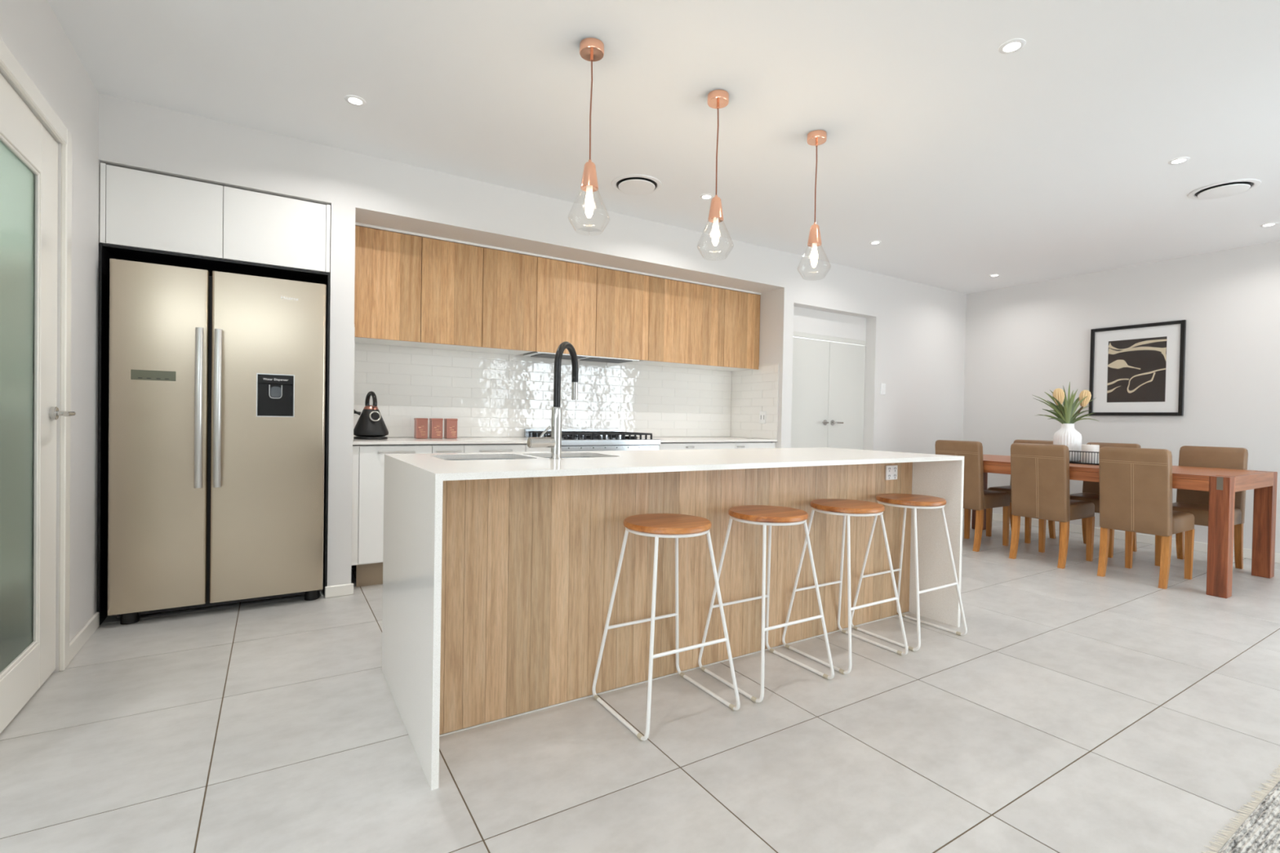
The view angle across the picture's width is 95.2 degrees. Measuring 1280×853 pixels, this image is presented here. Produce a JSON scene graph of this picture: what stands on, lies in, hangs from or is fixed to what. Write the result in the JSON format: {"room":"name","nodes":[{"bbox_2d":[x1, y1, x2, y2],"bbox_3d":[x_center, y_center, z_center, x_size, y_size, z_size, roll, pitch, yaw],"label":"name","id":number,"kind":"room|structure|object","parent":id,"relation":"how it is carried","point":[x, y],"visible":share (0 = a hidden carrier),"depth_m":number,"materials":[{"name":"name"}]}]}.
{"room":"dining room","nodes":[
{"label":"dining room","id":0,"kind":"room"},
{"bbox_2d":[0,0,100,672],"bbox_3d":[-3.558,-0.317,1.803,2.665,2.590,2.176,1,1,-32],"label":"wall","id":1,"kind":"structure","parent":0,"point":[32,31],"depth_m":2.55,"materials":[{"name":"white paint"}]},
{"bbox_2d":[0,37,71,671],"bbox_3d":[-2.110,-0.094,2.013,0.018,2.191,0.944,1,1,-32],"label":"trim","id":2,"kind":"structure","parent":1,"relation":"attached to","point":[9,64],"depth_m":2.36,"materials":[{"name":"white wood"}]},
{"bbox_2d":[0,72,75,733],"bbox_3d":[-2.108,-0.065,2.015,0.114,2.108,0.804,1,1,-32],"label":"door","id":3,"kind":"structure","parent":1,"relation":"in","point":[29,412],"depth_m":2.10,"materials":[{"name":"white"}]},
{"bbox_2d":[69,612,99,662],"bbox_3d":[-2.516,0.948,2.644,0.014,0.075,0.504,1,1,-32],"label":"baseboard","id":4,"kind":"structure","parent":1,"relation":"attached to","point":[90,628],"depth_m":2.62,"materials":[{"name":"white wood"}]},
{"bbox_2d":[98,93,966,586],"bbox_3d":[0.367,-0.291,5.176,7.767,2.590,0.794,1,1,-32],"label":"wall","id":5,"kind":"structure","parent":0,"point":[913,333],"depth_m":4.08,"materials":[{"name":"white paint"}]},
{"bbox_2d":[97,243,329,625],"bbox_3d":[-2.401,0.041,3.402,0.994,1.871,0.678,1,1,-32],"label":"refrigerator alcove","id":6,"kind":"structure","parent":5,"relation":"attached to","point":[106,251],"depth_m":2.98,"materials":[{"name":"black"}]},
{"bbox_2d":[99,162,330,273],"bbox_3d":[-2.376,-1.091,3.381,0.991,0.386,0.664,1,1,-32],"label":"upper cabinet","id":7,"kind":"object","parent":5,"relation":"attached to","point":[139,209],"visible":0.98,"depth_m":3.07,"materials":[{"name":"white laminate"}]},
{"bbox_2d":[324,583,353,598],"bbox_3d":[0.977,0.976,5.111,6.581,0.081,0.015,1,1,-32],"label":"baseboard","id":8,"kind":"structure","parent":5,"relation":"attached to","point":[346,589],"depth_m":3.40,"materials":[{"name":"white wood"}]},
{"bbox_2d":[352,327,355,441],"bbox_3d":[-1.872,-0.266,3.748,0.009,0.696,0.648,1,1,-32],"label":"wall","id":9,"kind":"structure","parent":5,"relation":"attached to","point":[354,327],"depth_m":3.48,"materials":[{"name":"white paint"}]},
{"bbox_2d":[351,445,359,565],"bbox_3d":[-1.715,0.475,3.515,0.040,0.717,0.016,1,1,-32],"label":"trim","id":10,"kind":"structure","parent":5,"relation":"attached to","point":[355,448],"depth_m":3.51,"materials":[{"name":"white laminate"}]},
{"bbox_2d":[354,225,422,346],"bbox_3d":[-1.744,-0.922,3.956,0.432,0.703,0.380,1,1,-32],"label":"upper cabinet","id":11,"kind":"object","parent":5,"relation":"attached to","point":[388,281],"visible":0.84,"depth_m":3.80,"materials":[{"name":"brown laminate"}]},
{"bbox_2d":[410,236,483,351],"bbox_3d":[-1.385,-0.919,4.180,0.414,0.703,0.380,1,1,-32],"label":"upper cabinet","id":12,"kind":"object","parent":5,"relation":"attached to","point":[451,312],"visible":0.99,"depth_m":4.02,"materials":[{"name":"brown laminate"}]},
{"bbox_2d":[469,247,537,355],"bbox_3d":[-1.038,-0.916,4.397,0.405,0.703,0.380,1,1,-32],"label":"upper cabinet","id":13,"kind":"object","parent":5,"relation":"attached to","point":[509,279],"visible":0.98,"depth_m":4.24,"materials":[{"name":"brown laminate"}]},
{"bbox_2d":[353,342,731,437],"bbox_3d":[-0.564,-0.260,4.941,3.479,0.699,0.010,1,1,-32],"label":"backsplash","id":14,"kind":"structure","parent":5,"relation":"attached to","point":[489,394],"depth_m":4.72,"materials":[{"name":"white tile"}]},
{"bbox_2d":[355,222,760,294],"bbox_3d":[-0.353,-1.267,4.618,3.492,0.017,0.054,1,1,-32],"label":"trim","id":15,"kind":"structure","parent":5,"relation":"attached to","point":[356,224],"depth_m":4.34,"materials":[{"name":"white laminate"}]},
{"bbox_2d":[535,257,596,356],"bbox_3d":[-0.655,-0.912,4.635,0.497,0.703,0.380,1,1,-32],"label":"upper cabinet","id":16,"kind":"object","parent":5,"relation":"attached to","point":[566,291],"visible":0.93,"depth_m":4.47,"materials":[{"name":"brown laminate"}]},
{"bbox_2d":[523,351,639,363],"bbox_3d":[-0.465,-0.563,4.741,0.900,0.034,0.300,1,1,-32],"label":"range hood","id":17,"kind":"object","parent":16,"relation":"attached to","point":[537,354],"visible":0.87,"depth_m":4.68,"materials":[{"name":"silver metal"}]},
{"bbox_2d":[594,266,649,360],"bbox_3d":[-0.235,-0.908,4.897,0.493,0.703,0.380,1,1,-32],"label":"upper cabinet","id":18,"kind":"object","parent":5,"relation":"attached to","point":[622,298],"visible":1,"depth_m":4.73,"materials":[{"name":"brown laminate"}]},
{"bbox_2d":[625,275,724,368],"bbox_3d":[0.318,-0.902,5.243,0.812,0.703,0.380,1,1,-32],"label":"upper cabinet","id":19,"kind":"object","parent":5,"relation":"attached to","point":[686,326],"visible":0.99,"depth_m":5.08,"materials":[{"name":"brown laminate"}]},
{"bbox_2d":[699,288,759,371],"bbox_3d":[0.847,-0.897,5.573,0.435,0.703,0.380,1,1,-32],"label":"upper cabinet","id":20,"kind":"object","parent":5,"relation":"attached to","point":[741,309],"visible":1,"depth_m":5.41,"materials":[{"name":"brown laminate"}]},
{"bbox_2d":[730,362,778,439],"bbox_3d":[1.083,-0.238,5.591,0.009,0.696,0.648,1,1,-32],"label":"wall","id":21,"kind":"structure","parent":5,"relation":"attached to","point":[754,391],"depth_m":5.56,"materials":[{"name":"white tile"}]},
{"bbox_2d":[759,411,765,423],"bbox_3d":[1.146,-0.086,5.469,0.010,0.115,0.075,1,1,-32],"label":"power outlet","id":22,"kind":"object","parent":21,"relation":"attached to","point":[762,414],"visible":1,"depth_m":5.46,"materials":[{"name":"white plastic"}]},
{"bbox_2d":[791,337,865,449],"bbox_3d":[1.839,0.087,5.756,1.155,1.852,0.095,1,1,-32],"label":"door","id":23,"kind":"structure","parent":5,"relation":"in","point":[828,383],"depth_m":5.77,"materials":[{"name":"white paint"}]},
{"bbox_2d":[793,331,866,345],"bbox_3d":[1.816,0.065,5.772,1.182,1.914,0.034,1,1,-32],"label":"trim","id":24,"kind":"structure","parent":5,"relation":"attached to","point":[801,335],"depth_m":5.76,"materials":[{"name":"white paint"}]},
{"bbox_2d":[880,383,885,395],"bbox_3d":[2.509,-0.386,6.035,0.075,0.115,0.012,1,1,-32],"label":"light switch","id":25,"kind":"object","parent":5,"relation":"attached to","point":[882,385],"visible":1,"depth_m":6.03,"materials":[{"name":"white plastic"}]},
{"bbox_2d":[0,515,1279,852],"bbox_3d":[1.069,1.111,1.814,10.553,0.100,7.300,1,1,-32],"label":"floor","id":26,"kind":"structure","parent":0,"point":[1077,709],"depth_m":1.94,"materials":[{"name":"grey tile"}]},
{"bbox_2d":[107,258,326,624],"bbox_3d":[-2.341,0.085,3.331,0.921,1.790,0.756,1,1,-32],"label":"refrigerator","id":27,"kind":"object","parent":26,"relation":"on","point":[216,382],"visible":1,"depth_m":3.03,"materials":[{"name":"beige metal"}]},
{"bbox_2d":[352,444,431,586],"bbox_3d":[-1.666,0.549,3.875,0.421,0.872,0.645,1,1,-32],"label":"base cabinet","id":28,"kind":"object","parent":26,"relation":"on","point":[369,568],"visible":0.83,"depth_m":3.56,"materials":[{"name":"white laminate"}]},
{"bbox_2d":[352,437,528,444],"bbox_3d":[-1.322,0.098,4.091,1.308,0.020,0.640,1,1,-32],"label":"countertop","id":29,"kind":"structure","parent":28,"relation":"on","point":[390,441],"depth_m":3.86,"materials":[{"name":"white stone"}]},
{"bbox_2d":[353,391,388,439],"bbox_3d":[-1.771,-0.076,3.845,0.221,0.316,0.216,1,1,-32],"label":"kettle","id":30,"kind":"object","parent":29,"relation":"on","point":[371,425],"visible":0.96,"depth_m":3.79,"materials":[{"name":"black metal"}]},
{"bbox_2d":[413,417,427,438],"bbox_3d":[-1.534,0.013,4.098,0.079,0.143,0.079,1,1,-32],"label":"canister","id":31,"kind":"object","parent":29,"relation":"on","point":[420,431],"visible":0.99,"depth_m":4.07,"materials":[{"name":"pink metal"}]},
{"bbox_2d":[429,417,443,438],"bbox_3d":[-1.448,0.013,4.152,0.079,0.143,0.079,1,1,-32],"label":"canister","id":32,"kind":"object","parent":29,"relation":"on","point":[435,424],"visible":0.99,"depth_m":4.12,"materials":[{"name":"pink metal"}]},
{"bbox_2d":[444,418,457,438],"bbox_3d":[-1.361,0.014,4.206,0.079,0.143,0.079,1,1,-32],"label":"canister","id":33,"kind":"object","parent":29,"relation":"on","point":[450,424],"visible":0.99,"depth_m":4.17,"materials":[{"name":"pink metal"}]},
{"bbox_2d":[427,444,463,453],"bbox_3d":[-1.401,0.551,4.040,0.200,0.872,0.645,1,1,-32],"label":"base cabinet","id":34,"kind":"object","parent":26,"relation":"on","point":[436,448],"visible":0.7,"depth_m":3.79,"materials":[{"name":"white laminate"}]},
{"bbox_2d":[460,443,525,453],"bbox_3d":[-1.135,0.554,4.206,0.423,0.872,0.645,1,1,-32],"label":"base cabinet","id":35,"kind":"object","parent":26,"relation":"on","point":[468,448],"visible":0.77,"depth_m":3.95,"materials":[{"name":"white laminate"}]},
{"bbox_2d":[518,443,551,452],"bbox_3d":[-0.871,0.556,4.390,0.216,0.872,0.612,1,1,-32],"label":"base cabinet","id":36,"kind":"object","parent":26,"relation":"on","point":[527,449],"visible":0.13,"depth_m":4.12,"materials":[{"name":"white laminate"}]},
{"bbox_2d":[524,428,660,451],"bbox_3d":[-0.383,0.513,4.659,0.890,0.968,0.682,1,1,-32],"label":"range cooker","id":37,"kind":"object","parent":26,"relation":"on","point":[572,440],"visible":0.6,"depth_m":4.49,"materials":[{"name":"silver metal"}]},
{"bbox_2d":[524,436,660,445],"bbox_3d":[-0.384,0.114,4.668,0.890,0.043,0.650,1,1,-32],"label":"cooktop","id":38,"kind":"object","parent":37,"relation":"in","point":[566,441],"depth_m":4.43,"materials":[{"name":"silver metal"}]},
{"bbox_2d":[591,513,740,741],"bbox_3d":[0.096,0.694,2.178,0.417,0.691,0.393,1,1,-32],"label":"bar stool","id":39,"kind":"object","parent":26,"relation":"on","point":[657,526],"visible":1,"depth_m":2.13,"materials":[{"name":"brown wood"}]},
{"bbox_2d":[382,447,964,790],"bbox_3d":[0.314,0.585,2.751,2.685,0.900,0.910,1,1,-32],"label":"kitchen island","id":40,"kind":"object","parent":26,"relation":"on","point":[499,575],"visible":0.98,"depth_m":2.28,"materials":[{"name":"white stone"}]},
{"bbox_2d":[384,447,964,480],"bbox_3d":[0.322,0.145,2.745,2.685,0.020,0.910,1,1,-32],"label":"island countertop","id":41,"kind":"structure","parent":40,"relation":"on","point":[435,467],"depth_m":2.35,"materials":[{"name":"white stone"}]},
{"bbox_2d":[446,456,586,460],"bbox_3d":[-0.476,0.233,2.479,0.786,0.175,0.366,1,1,-32],"label":"sink","id":42,"kind":"object","parent":41,"relation":"in","point":[583,456],"visible":0.06,"depth_m":2.56,"materials":[{"name":"silver metal"}]},
{"bbox_2d":[527,341,578,459],"bbox_3d":[-0.329,-0.110,2.355,0.084,0.476,0.286,2,1,35],"label":"tap","id":43,"kind":"object","parent":41,"relation":"on","point":[554,442],"visible":1,"depth_m":2.31,"materials":[{"name":"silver metal"}]},
{"bbox_2d":[884,465,897,479],"bbox_3d":[1.370,0.251,3.186,0.098,0.078,0.010,1,1,-32],"label":"power outlet","id":44,"kind":"object","parent":40,"relation":"attached to","point":[891,473],"visible":1,"depth_m":3.18,"materials":[{"name":"white plastic"}]},
{"bbox_2d":[658,442,734,449],"bbox_3d":[0.326,0.568,5.120,0.796,0.872,0.640,1,1,-32],"label":"base cabinet","id":45,"kind":"object","parent":26,"relation":"on","point":[664,446],"visible":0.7,"depth_m":4.86,"materials":[{"name":"white laminate"}]},
{"bbox_2d":[638,436,777,442],"bbox_3d":[0.537,0.116,5.250,1.286,0.020,0.640,1,1,-32],"label":"countertop","id":46,"kind":"structure","parent":45,"relation":"on","point":[663,439],"depth_m":5.10,"materials":[{"name":"white stone"}]},
{"bbox_2d":[733,441,773,448],"bbox_3d":[0.855,0.573,5.451,0.448,0.872,0.640,1,1,-32],"label":"base cabinet","id":47,"kind":"object","parent":26,"relation":"on","point":[738,445],"visible":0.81,"depth_m":5.20,"materials":[{"name":"white laminate"}]},
{"bbox_2d":[697,505,834,702],"bbox_3d":[0.529,0.698,2.452,0.417,0.691,0.393,1,1,-32],"label":"bar stool","id":48,"kind":"object","parent":26,"relation":"on","point":[764,515],"visible":1,"depth_m":2.40,"materials":[{"name":"white metal"}]},
{"bbox_2d":[782,498,908,674],"bbox_3d":[0.953,0.703,2.716,0.417,0.691,0.393,1,1,-32],"label":"bar stool","id":49,"kind":"object","parent":26,"relation":"on","point":[842,507],"visible":0.99,"depth_m":2.67,"materials":[{"name":"white metal"}]},
{"bbox_2d":[851,493,967,651],"bbox_3d":[1.369,0.707,2.981,0.417,0.691,0.393,1,1,-32],"label":"bar stool","id":50,"kind":"object","parent":26,"relation":"on","point":[901,500],"visible":0.91,"depth_m":2.93,"materials":[{"name":"white metal"}]},
{"bbox_2d":[934,440,1010,551],"bbox_3d":[2.950,0.587,5.195,0.551,0.926,0.390,1,1,-32],"label":"dining chair","id":51,"kind":"object","parent":26,"relation":"on","point":[975,497],"visible":0.6,"depth_m":4.98,"materials":[{"name":"beige leather"}]},
{"bbox_2d":[986,439,1055,543],"bbox_3d":[3.649,0.595,5.584,0.551,0.926,0.390,1,1,-32],"label":"dining chair","id":52,"kind":"object","parent":26,"relation":"on","point":[1007,489],"visible":0.32,"depth_m":5.56,"materials":[{"name":"beige leather"}]},
{"bbox_2d":[1008,443,1094,568],"bbox_3d":[3.283,0.600,4.661,0.551,0.926,0.390,1,1,-32],"label":"dining chair","id":53,"kind":"object","parent":26,"relation":"on","point":[1040,473],"visible":1,"depth_m":4.52,"materials":[{"name":"beige leather"}]},
{"bbox_2d":[1058,442,1141,558],"bbox_3d":[3.975,0.607,5.061,0.551,0.926,0.390,1,1,-32],"label":"dining chair","id":54,"kind":"object","parent":26,"relation":"on","point":[1091,490],"visible":0.22,"depth_m":5.08,"materials":[{"name":"beige leather"}]},
{"bbox_2d":[971,454,1277,598],"bbox_3d":[3.592,0.684,4.858,1.081,0.765,2.125,1,1,-32],"label":"dining table","id":55,"kind":"object","parent":26,"relation":"on","point":[1222,484],"visible":0.46,"depth_m":3.94,"materials":[{"name":"brown wood"}]},
{"bbox_2d":[1069,450,1098,465],"bbox_3d":[3.639,0.251,4.809,0.286,0.104,0.503,1,1,-32],"label":"wire tray","id":56,"kind":"object","parent":55,"relation":"on","point":[1074,451],"visible":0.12,"depth_m":4.68,"materials":[{"name":"black"}]},
{"bbox_2d":[1053,423,1081,462],"bbox_3d":[3.598,0.133,4.925,0.195,0.317,0.195,1,1,-32],"label":"vase","id":57,"kind":"object","parent":56,"relation":"on","point":[1068,436],"visible":0.84,"depth_m":4.85,"materials":[{"name":"white ceramic"}]},
{"bbox_2d":[1033,382,1097,423],"bbox_3d":[3.594,-0.172,4.919,0.580,0.413,0.118,1,1,-2],"label":"flower bouquet","id":58,"kind":"object","parent":57,"relation":"in","point":[1064,414],"visible":0.98,"depth_m":4.91,"materials":[{"name":"green plant"}]},
{"bbox_2d":[1080,444,1099,463],"bbox_3d":[3.644,0.218,4.735,0.116,0.157,0.116,1,1,-32],"label":"candle","id":59,"kind":"object","parent":56,"relation":"in","point":[1095,448],"visible":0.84,"depth_m":4.69,"materials":[{"name":"white wax"}]},
{"bbox_2d":[1097,446,1194,589],"bbox_3d":[3.597,0.613,4.158,0.551,0.926,0.390,1,1,-32],"label":"dining chair","id":60,"kind":"object","parent":26,"relation":"on","point":[1135,484],"visible":1,"depth_m":4.02,"materials":[{"name":"beige leather"}]},
{"bbox_2d":[1155,445,1248,568],"bbox_3d":[4.320,0.621,4.506,0.551,0.926,0.390,1,1,-32],"label":"dining chair","id":61,"kind":"object","parent":26,"relation":"on","point":[1196,503],"visible":0.62,"depth_m":4.53,"materials":[{"name":"beige leather"}]},
{"bbox_2d":[1200,764,1279,852],"bbox_3d":[2.297,1.092,0.741,2.200,0.008,2.183,1,1,-32],"label":"rug","id":62,"kind":"object","parent":26,"relation":"on","point":[1260,833],"visible":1,"depth_m":1.56,"materials":[{"name":"fabric"}]},
{"bbox_2d":[47,0,1279,293],"bbox_3d":[1.024,-1.579,1.720,10.332,0.100,7.300,1,1,-32],"label":"ceiling","id":63,"kind":"structure","parent":0,"point":[969,162],"depth_m":2.81,"materials":[{"name":"white paint"}]},
{"bbox_2d":[344,95,365,106],"bbox_3d":[-1.385,-1.585,2.846,0.094,0.004,0.094,1,1,-32],"label":"recessed light","id":64,"kind":"object","parent":63,"relation":"in","point":[353,100],"visible":1,"depth_m":2.84,"materials":[{"name":"white plastic"}]},
{"bbox_2d":[579,37,604,217],"bbox_3d":[-0.203,-1.179,2.397,0.173,0.759,0.173,1,1,-32],"label":"pendant light","id":65,"kind":"object","parent":63,"relation":"hanging from","point":[591,49],"visible":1,"depth_m":2.38,"materials":[{"name":"orange metal"}]},
{"bbox_2d":[611,173,662,195],"bbox_3d":[-0.021,-1.564,3.809,0.330,0.022,0.330,1,1,-32],"label":"ceiling vent","id":66,"kind":"object","parent":63,"relation":"in","point":[632,184],"visible":1,"depth_m":3.77,"materials":[{"name":"white plastic"}]},
{"bbox_2d":[699,193,713,199],"bbox_3d":[0.455,-1.567,3.989,0.094,0.004,0.094,1,1,-32],"label":"recessed light","id":67,"kind":"object","parent":63,"relation":"in","point":[707,196],"visible":0.98,"depth_m":3.98,"materials":[{"name":"white plastic"}]},
{"bbox_2d":[707,89,728,245],"bbox_3d":[0.360,-1.173,2.748,0.173,0.759,0.173,1,1,-32],"label":"pendant light","id":68,"kind":"object","parent":63,"relation":"hanging from","point":[717,99],"visible":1,"depth_m":2.73,"materials":[{"name":"orange metal"}]},
{"bbox_2d":[807,129,826,267],"bbox_3d":[0.930,-1.167,3.103,0.173,0.759,0.173,1,1,-32],"label":"pendant light","id":69,"kind":"object","parent":63,"relation":"hanging from","point":[817,137],"visible":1,"depth_m":3.09,"materials":[{"name":"orange metal"}]},
{"bbox_2d":[869,240,881,244],"bbox_3d":[1.987,-1.552,4.939,0.094,0.004,0.094,1,1,-32],"label":"recessed light","id":70,"kind":"object","parent":63,"relation":"in","point":[873,242],"visible":1,"depth_m":4.94,"materials":[{"name":"white plastic"}]},
{"bbox_2d":[998,38,1026,53],"bbox_3d":[1.495,-1.527,2.351,0.094,0.004,0.094,1,1,-32],"label":"recessed light","id":71,"kind":"object","parent":63,"relation":"in","point":[1012,46],"visible":1,"depth_m":2.35,"materials":[{"name":"white plastic"}]},
{"bbox_2d":[1167,156,1190,164],"bbox_3d":[3.065,-1.512,3.328,0.094,0.004,0.094,1,1,-32],"label":"recessed light","id":72,"kind":"object","parent":63,"relation":"in","point":[1180,160],"visible":1,"depth_m":3.32,"materials":[{"name":"white plastic"}]},
{"bbox_2d":[1187,178,1261,199],"bbox_3d":[3.704,-1.496,3.713,0.330,0.022,0.330,1,1,-32],"label":"ceiling vent","id":73,"kind":"object","parent":63,"relation":"in","point":[1228,188],"visible":1,"depth_m":3.67,"materials":[{"name":"white plastic"}]},
{"bbox_2d":[1259,222,1278,226],"bbox_3d":[4.662,-1.496,4.337,0.094,0.004,0.094,1,1,-32],"label":"recessed light","id":74,"kind":"object","parent":63,"relation":"in","point":[1267,224],"visible":1,"depth_m":4.34,"materials":[{"name":"white plastic"}]},
{"bbox_2d":[962,240,1279,553],"bbox_3d":[5.101,-0.202,4.830,0.100,2.590,5.006,1,1,-32],"label":"wall","id":75,"kind":"structure","parent":0,"point":[1024,341],"depth_m":5.40,"materials":[{"name":"white paint"}]},
{"bbox_2d":[962,509,1279,563],"bbox_3d":[5.030,1.052,4.816,0.014,0.081,4.806,1,1,-32],"label":"baseboard","id":76,"kind":"structure","parent":75,"relation":"attached to","point":[1140,538],"depth_m":5.45,"materials":[{"name":"white"}]},
{"bbox_2d":[1088,320,1186,415],"bbox_3d":[4.627,-0.525,5.470,0.029,0.848,0.704,1,1,-32],"label":"framed print","id":77,"kind":"object","parent":75,"relation":"attached to","point":[1135,370],"visible":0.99,"depth_m":5.44,"materials":[{"name":"black"}]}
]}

